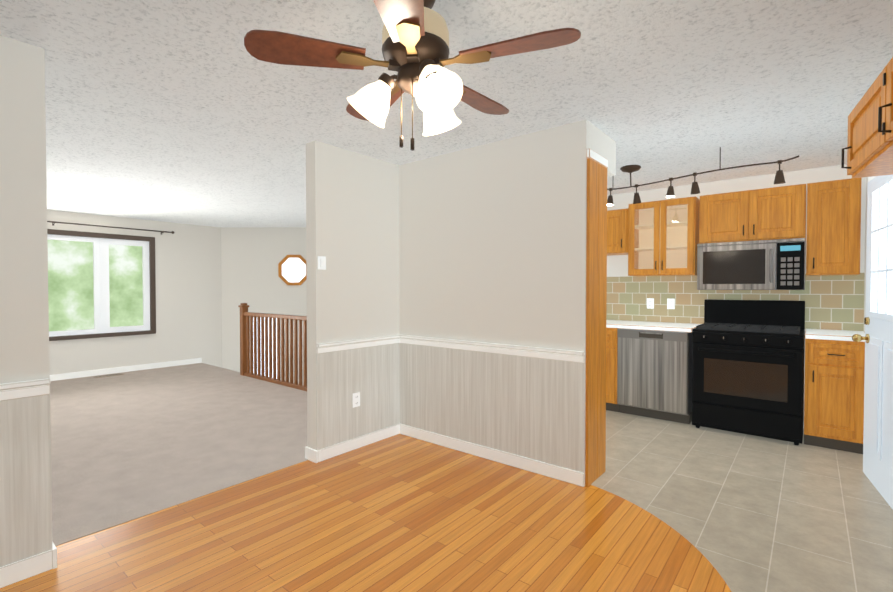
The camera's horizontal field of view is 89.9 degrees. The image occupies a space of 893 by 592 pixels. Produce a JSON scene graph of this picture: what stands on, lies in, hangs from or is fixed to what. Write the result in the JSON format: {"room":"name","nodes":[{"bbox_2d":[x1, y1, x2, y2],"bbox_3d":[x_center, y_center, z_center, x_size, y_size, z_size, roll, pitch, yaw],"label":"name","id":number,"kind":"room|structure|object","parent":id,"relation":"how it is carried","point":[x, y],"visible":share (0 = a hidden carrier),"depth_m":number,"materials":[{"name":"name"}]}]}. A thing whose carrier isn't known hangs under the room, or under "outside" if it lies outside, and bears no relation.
{"room":"dining room","nodes":[
{"label":"dining room","id":0,"kind":"room"},
{"bbox_2d":[0,35,56,587],"bbox_3d":[-3.059,0.092,0.749,0.277,2.400,3.614,1,1,39],"label":"wall","id":1,"kind":"structure","parent":0,"point":[28,548],"depth_m":2.00,"materials":[{"name":"beige paint"}]},
{"bbox_2d":[47,210,221,380],"bbox_3d":[-6.207,0.659,5.579,0.164,3.700,7.300,1,1,39],"label":"wall","id":2,"kind":"structure","parent":0,"point":[188,294],"depth_m":7.41,"materials":[{"name":"beige paint"}]},
{"bbox_2d":[47,229,155,340],"bbox_3d":[-5.540,-0.154,6.311,0.155,1.560,2.500,1,1,39],"label":"living room window","id":3,"kind":"structure","parent":2,"relation":"in","point":[101,294],"depth_m":6.78,"materials":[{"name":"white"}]},
{"bbox_2d":[47,221,174,234],"bbox_3d":[-5.480,-1.020,6.247,0.108,0.064,3.026,1,1,39],"label":"curtain rod","id":4,"kind":"object","parent":2,"relation":"attached to","point":[54,222],"visible":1,"depth_m":6.71,"materials":[{"name":"brown"}]},
{"bbox_2d":[50,363,307,545],"bbox_3d":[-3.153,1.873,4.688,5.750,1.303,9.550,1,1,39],"label":"floor carpet","id":5,"kind":"object","parent":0,"point":[129,446],"visible":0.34,"depth_m":3.88,"materials":[{"name":"beige carpet"}]},
{"bbox_2d":[94,373,123,377],"bbox_3d":[-5.020,1.183,6.651,0.120,0.009,0.350,1,1,39],"label":"air vent register","id":6,"kind":"object","parent":5,"relation":"on","point":[108,375],"visible":1,"depth_m":6.64,"materials":[{"name":"beige metal"}]},
{"bbox_2d":[238,303,306,390],"bbox_3d":[-1.846,0.662,5.737,3.178,1.082,0.116,1,1,39],"label":"stair railing","id":7,"kind":"object","parent":5,"relation":"on","point":[247,318],"visible":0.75,"depth_m":6.16,"materials":[{"name":"brown wood"}]},
{"bbox_2d":[221,227,306,384],"bbox_3d":[-1.814,0.614,8.136,5.100,3.700,0.150,0,1,1],"label":"wall","id":8,"kind":"structure","parent":0,"point":[252,258],"depth_m":8.07,"materials":[{"name":"beige paint"}]},
{"bbox_2d":[278,255,306,284],"bbox_3d":[-2.740,-0.466,8.038,0.550,0.550,0.035,0,1,1],"label":"window","id":9,"kind":"structure","parent":8,"relation":"in","point":[292,270],"depth_m":8.04,"materials":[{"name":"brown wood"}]},
{"bbox_2d":[305,141,399,462],"bbox_3d":[-0.563,0.037,3.921,0.161,2.400,1.455,1,1,39],"label":"wall","id":10,"kind":"structure","parent":0,"point":[352,217],"depth_m":3.58,"materials":[{"name":"beige paint"}]},
{"bbox_2d":[318,256,325,269],"bbox_3d":[-0.932,-0.248,3.362,0.020,0.100,0.070,1,1,39],"label":"light switch","id":11,"kind":"object","parent":10,"relation":"attached to","point":[321,262],"visible":1,"depth_m":3.35,"materials":[{"name":"white plastic"}]},
{"bbox_2d":[353,392,359,407],"bbox_3d":[-0.730,0.843,3.628,0.009,0.115,0.075,1,1,39],"label":"outlet","id":12,"kind":"object","parent":10,"relation":"attached to","point":[356,399],"visible":1,"depth_m":3.62,"materials":[{"name":"white plastic"}]},
{"bbox_2d":[0,434,731,591],"bbox_3d":[-1.264,1.310,0.910,2.821,0.040,6.100,1,1,39],"label":"floor","id":13,"kind":"structure","parent":0,"point":[400,513],"depth_m":2.33,"materials":[{"name":"brown wood"}]},
{"bbox_2d":[0,0,892,226],"bbox_3d":[-1.445,-1.190,3.208,10.600,0.080,9.900,1,1,39],"label":"ceiling","id":14,"kind":"structure","parent":0,"point":[193,112],"depth_m":2.48,"materials":[{"name":"white paint"}]},
{"bbox_2d":[244,0,580,150],"bbox_3d":[-0.083,-0.821,1.673,1.112,0.604,1.066,1,1,39],"label":"ceiling fan","id":15,"kind":"object","parent":14,"relation":"hanging from","point":[415,43],"visible":1,"depth_m":1.55,"materials":[{"name":"brown wood"}]},
{"bbox_2d":[607,147,798,206],"bbox_3d":[1.995,-0.991,3.726,1.484,0.335,0.258,1,1,39],"label":"spotlights","id":16,"kind":"object","parent":14,"relation":"attached to","point":[778,179],"visible":1,"depth_m":3.74,"materials":[{"name":"brown metal"}]},
{"bbox_2d":[399,120,615,486],"bbox_3d":[0.414,0.042,3.677,1.716,2.400,0.597,1,1,39],"label":"wall","id":17,"kind":"structure","parent":0,"point":[492,297],"depth_m":3.33,"materials":[{"name":"beige paint"}]},
{"bbox_2d":[585,148,607,486],"bbox_3d":[1.025,0.147,3.049,0.023,2.210,0.340,1,1,39],"label":"panel","id":18,"kind":"object","parent":17,"relation":"attached to","point":[596,301],"visible":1,"depth_m":3.01,"materials":[{"name":"brown wood"}]},
{"bbox_2d":[606,164,865,428],"bbox_3d":[2.635,0.022,4.789,3.150,2.400,0.146,1,1,39],"label":"wall","id":19,"kind":"structure","parent":0,"point":[834,302],"depth_m":4.52,"materials":[{"name":"beige"}]},
{"bbox_2d":[607,209,626,255],"bbox_3d":[1.779,-0.712,5.161,0.698,0.475,0.347,1,1,39],"label":"upper cabinet","id":20,"kind":"object","parent":19,"relation":"attached to","point":[616,219],"depth_m":4.88,"materials":[{"name":"brown wood"}]},
{"bbox_2d":[647,298,653,308],"bbox_3d":[2.272,0.083,4.986,0.075,0.115,0.009,1,1,39],"label":"electrical outlet","id":21,"kind":"object","parent":19,"relation":"attached to","point":[650,303],"visible":1,"depth_m":4.98,"materials":[{"name":"white plastic"}]},
{"bbox_2d":[627,196,698,275],"bbox_3d":[2.303,-0.602,4.735,0.641,0.770,0.347,1,1,39],"label":"upper cabinet","id":22,"kind":"object","parent":19,"relation":"attached to","point":[660,238],"depth_m":4.71,"materials":[{"name":"brown wood"}]},
{"bbox_2d":[667,298,674,308],"bbox_3d":[2.434,0.085,4.853,0.075,0.115,0.009,1,1,39],"label":"electrical outlet","id":23,"kind":"object","parent":19,"relation":"attached to","point":[670,303],"visible":1,"depth_m":4.85,"materials":[{"name":"white plastic"}]},
{"bbox_2d":[695,184,805,245],"bbox_3d":[2.893,-0.745,4.251,0.814,0.468,0.347,1,1,39],"label":"upper cabinet","id":24,"kind":"object","parent":19,"relation":"attached to","point":[773,213],"depth_m":4.10,"materials":[{"name":"brown wood"}]},
{"bbox_2d":[697,238,805,289],"bbox_3d":[2.854,-0.280,4.211,0.814,0.445,0.455,1,1,39],"label":"microwave","id":25,"kind":"object","parent":24,"relation":"attached to","point":[776,264],"visible":1,"depth_m":4.04,"materials":[{"name":"silver metal"}]},
{"bbox_2d":[805,178,861,275],"bbox_3d":[3.348,-0.577,3.883,0.344,0.790,0.347,1,1,39],"label":"upper cabinet","id":26,"kind":"object","parent":19,"relation":"attached to","point":[833,207],"depth_m":3.75,"materials":[{"name":"brown wood"}]},
{"bbox_2d":[591,410,892,591],"bbox_3d":[0.566,1.308,1.010,4.650,0.040,8.570,1,1,39],"label":"floor","id":27,"kind":"structure","parent":0,"point":[740,512],"depth_m":2.74,"materials":[{"name":"beige tile"}]},
{"bbox_2d":[606,324,637,411],"bbox_3d":[1.622,0.772,5.139,0.856,0.888,0.616,1,1,39],"label":"base cabinet","id":28,"kind":"object","parent":27,"relation":"on","point":[611,329],"depth_m":4.66,"materials":[{"name":"brown wood"}]},
{"bbox_2d":[617,329,692,423],"bbox_3d":[2.205,0.782,4.649,0.654,0.885,0.627,1,1,39],"label":"dishwasher","id":29,"kind":"object","parent":27,"relation":"on","point":[654,374],"visible":0.96,"depth_m":4.39,"materials":[{"name":"silver metal"}]},
{"bbox_2d":[692,299,804,444],"bbox_3d":[2.775,0.639,4.122,0.808,1.190,0.715,1,1,39],"label":"gas range","id":30,"kind":"object","parent":27,"relation":"on","point":[748,367],"visible":1,"depth_m":3.93,"materials":[{"name":"black metal"}]},
{"bbox_2d":[804,332,864,453],"bbox_3d":[3.279,0.796,3.787,0.386,0.888,0.616,1,1,39],"label":"base cabinet","id":31,"kind":"object","parent":27,"relation":"on","point":[834,391],"depth_m":3.56,"materials":[{"name":"brown wood"}]},
{"bbox_2d":[864,176,875,331],"bbox_3d":[1.537,0.097,0.504,1.137,2.400,8.175,1,1,39],"label":"wall","id":32,"kind":"structure","parent":0,"point":[868,179],"depth_m":3.82,"materials":[{"name":"beige paint"}]},
{"bbox_2d":[841,57,892,177],"bbox_3d":[1.550,-0.661,1.209,0.469,0.290,1.660,1,1,31],"label":"upper cabinet","id":33,"kind":"object","parent":32,"relation":"attached to","point":[869,147],"visible":1,"depth_m":1.73,"materials":[{"name":"brown wood"}]},
{"bbox_2d":[852,175,892,508],"bbox_3d":[2.707,0.231,2.786,0.236,2.037,0.867,1,1,39],"label":"exterior door","id":34,"kind":"structure","parent":32,"relation":"in","point":[878,423],"depth_m":2.83,"materials":[{"name":"white"}]},
{"label":"outside","id":35,"kind":"structure","parent":0,"visible":0},
{"bbox_2d":[47,240,142,330],"bbox_3d":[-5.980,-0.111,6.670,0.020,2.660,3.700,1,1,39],"label":"window glass","id":36,"kind":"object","parent":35,"point":[70,288],"depth_m":7.03,"materials":[{"name":"green"}]}
]}

